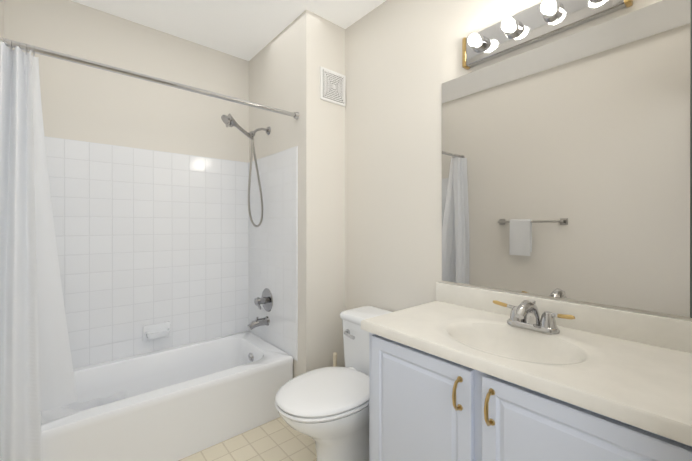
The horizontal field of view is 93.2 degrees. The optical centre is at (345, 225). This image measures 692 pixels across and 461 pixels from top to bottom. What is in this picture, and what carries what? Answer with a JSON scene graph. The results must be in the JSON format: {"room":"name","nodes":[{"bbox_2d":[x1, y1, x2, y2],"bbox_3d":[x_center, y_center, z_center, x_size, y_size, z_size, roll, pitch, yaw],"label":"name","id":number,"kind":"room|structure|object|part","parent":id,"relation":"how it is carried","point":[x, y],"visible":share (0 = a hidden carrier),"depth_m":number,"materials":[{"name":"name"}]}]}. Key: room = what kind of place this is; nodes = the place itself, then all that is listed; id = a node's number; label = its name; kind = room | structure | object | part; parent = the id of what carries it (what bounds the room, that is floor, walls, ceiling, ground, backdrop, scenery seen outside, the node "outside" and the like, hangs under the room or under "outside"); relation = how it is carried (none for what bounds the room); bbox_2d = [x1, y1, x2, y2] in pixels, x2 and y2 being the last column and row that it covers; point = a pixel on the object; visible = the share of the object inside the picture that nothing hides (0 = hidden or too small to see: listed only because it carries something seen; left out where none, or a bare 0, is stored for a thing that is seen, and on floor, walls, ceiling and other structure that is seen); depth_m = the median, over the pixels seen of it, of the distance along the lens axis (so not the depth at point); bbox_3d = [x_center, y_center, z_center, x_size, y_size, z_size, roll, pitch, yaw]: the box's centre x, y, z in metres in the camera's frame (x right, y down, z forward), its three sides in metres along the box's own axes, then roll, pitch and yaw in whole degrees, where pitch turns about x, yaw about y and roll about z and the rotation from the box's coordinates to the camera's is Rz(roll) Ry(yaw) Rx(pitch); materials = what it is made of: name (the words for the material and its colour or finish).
{"room":"bathroom","nodes":[
{"label":"bathroom","id":0,"kind":"room"},
{"bbox_2d":[0,0,3,37],"bbox_3d":[-0.660,-0.058,0.302,0.120,2.440,3.795,0,0,-40],"label":"wall","id":1,"kind":"structure","parent":0,"point":[1,18],"depth_m":1.64,"materials":[{"name":"white paint"}]},
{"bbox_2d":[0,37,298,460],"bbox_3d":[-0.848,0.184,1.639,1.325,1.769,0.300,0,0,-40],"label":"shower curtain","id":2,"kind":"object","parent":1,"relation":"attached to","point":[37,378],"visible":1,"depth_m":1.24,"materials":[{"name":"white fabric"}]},
{"bbox_2d":[0,41,41,460],"bbox_3d":[-1.224,0.205,1.195,0.171,1.729,0.113,0,0,-40],"label":"curtain","id":3,"kind":"object","parent":2,"relation":"hanging from","point":[20,411],"depth_m":1.21,"materials":[{"name":"white fabric"}]},
{"bbox_2d":[4,0,248,162],"bbox_3d":[-1.301,-0.062,2.169,1.327,2.440,0.120,0,0,-40],"label":"wall","id":4,"kind":"structure","parent":0,"point":[79,102],"depth_m":2.04,"materials":[{"name":"white paint"}]},
{"bbox_2d":[44,136,248,368],"bbox_3d":[-1.260,0.171,2.121,1.311,1.321,0.008,0,0,-40],"label":"wall tile","id":5,"kind":"structure","parent":4,"relation":"attached to","point":[144,237],"depth_m":2.09,"materials":[{"name":"white tile"}]},
{"bbox_2d":[143,321,169,341],"bbox_3d":[-1.209,0.688,2.104,0.156,0.100,0.084,0,0,-40],"label":"soap dish","id":6,"kind":"object","parent":5,"relation":"attached to","point":[155,331],"visible":1,"depth_m":2.11,"materials":[{"name":"white ceramic"}]},
{"bbox_2d":[71,0,385,60],"bbox_3d":[0.006,-1.309,0.866,1.870,0.060,3.795,0,0,-40],"label":"ceiling","id":7,"kind":"structure","parent":0,"point":[248,30],"depth_m":2.00,"materials":[{"name":"white paint"}]},
{"bbox_2d":[178,417,316,460],"bbox_3d":[0.006,1.191,0.872,1.870,0.060,3.795,0,0,-40],"label":"floor","id":8,"kind":"structure","parent":0,"point":[279,439],"depth_m":1.71,"materials":[{"name":"tile"}]},
{"bbox_2d":[41,331,292,460],"bbox_3d":[-1.040,0.986,1.865,1.307,0.344,0.665,0,0,-40],"label":"bathtub","id":9,"kind":"object","parent":8,"relation":"on","point":[180,402],"visible":0.83,"depth_m":1.75,"materials":[{"name":"white ceramic"}]},
{"bbox_2d":[275,306,391,460],"bbox_3d":[0.007,0.823,1.559,0.721,0.690,0.464,0,0,-40],"label":"toilet","id":10,"kind":"object","parent":8,"relation":"on","point":[326,409],"visible":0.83,"depth_m":1.43,"materials":[{"name":"white ceramic"}]},
{"bbox_3d":[-0.088,0.746,1.477,0.471,0.052,0.384,0,0,-40],"label":"seat","id":11,"kind":"part","parent":10,"relation":"part of","materials":[{"name":"white plastic"}]},
{"bbox_3d":[0.017,0.574,1.731,0.033,0.032,0.092,0,0,-40],"label":"lever","id":12,"kind":"part","parent":10,"relation":"part of","materials":[{"name":"silver metal"}]},
{"bbox_2d":[333,352,336,366],"bbox_3d":[-0.065,0.957,1.957,0.100,0.402,0.100,0,0,-40],"label":"toilet brush","id":13,"kind":"object","parent":8,"relation":"on","point":[334,359],"visible":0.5,"depth_m":1.95,"materials":[{"name":"beige plastic"}]},
{"bbox_2d":[361,282,691,460],"bbox_3d":[0.540,0.710,1.077,0.548,0.901,0.914,0,0,-40],"label":"bathroom vanity","id":14,"kind":"object","parent":8,"relation":"on","point":[461,373],"visible":1,"depth_m":0.96,"materials":[{"name":"white paint"}]},
{"bbox_3d":[0.233,0.729,1.090,0.020,0.627,0.400,0,0,-40],"label":"door","id":15,"kind":"part","parent":14,"relation":"part of","materials":[{"name":"white paint"}]},
{"bbox_2d":[493,300,574,334],"bbox_3d":[0.634,0.312,1.141,0.148,0.106,0.266,0,0,-40],"label":"faucet","id":16,"kind":"object","parent":14,"relation":"on","point":[525,317],"depth_m":1.14,"materials":[{"name":"silver metal"}]},
{"bbox_3d":[0.514,0.730,0.759,0.020,0.627,0.405,0,0,-40],"label":"door","id":17,"kind":"part","parent":14,"relation":"part of","materials":[{"name":"white paint"}]},
{"bbox_2d":[249,9,344,377],"bbox_3d":[-0.420,-0.063,2.392,0.303,2.440,0.925,0,0,-40],"label":"wall","id":18,"kind":"structure","parent":0,"point":[287,62],"depth_m":2.04,"materials":[{"name":"white paint"}]},
{"bbox_2d":[221,113,270,226],"bbox_3d":[-0.669,-0.357,2.196,0.329,0.738,0.094,0,0,-40],"label":"shower head","id":19,"kind":"object","parent":18,"relation":"attached to","point":[229,120],"visible":1,"depth_m":2.22},
{"bbox_2d":[248,146,297,360],"bbox_3d":[-0.530,0.171,2.282,0.008,1.321,0.710,0,0,-40],"label":"wall tile","id":20,"kind":"structure","parent":18,"relation":"attached to","point":[273,252],"depth_m":2.20,"materials":[{"name":"white tile"}]},
{"bbox_2d":[247,288,272,329],"bbox_3d":[-0.609,0.576,2.257,0.144,0.270,0.164,0,0,-40],"label":"tub faucet","id":21,"kind":"object","parent":20,"relation":"attached to","point":[266,300],"visible":1,"depth_m":2.26,"materials":[{"name":"silver metal"}]},
{"bbox_2d":[320,66,345,106],"bbox_3d":[-0.079,-0.874,2.062,0.200,0.200,0.015,0,0,-40],"label":"air vent","id":22,"kind":"object","parent":18,"relation":"in","point":[332,86],"visible":1,"depth_m":2.05,"materials":[{"name":"white plastic"}]},
{"bbox_2d":[345,0,691,320],"bbox_3d":[0.669,-0.061,1.435,0.126,2.440,3.795,0,0,-40],"label":"wall","id":23,"kind":"structure","parent":0,"point":[567,167],"depth_m":1.31,"materials":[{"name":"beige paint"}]},
{"bbox_2d":[462,0,632,69],"bbox_3d":[0.689,-0.770,1.228,0.121,0.130,0.574,0,0,-40],"label":"sconce","id":24,"kind":"object","parent":23,"relation":"attached to","point":[544,19],"visible":1,"depth_m":1.24,"materials":[{"name":"silver metal"}]}
]}

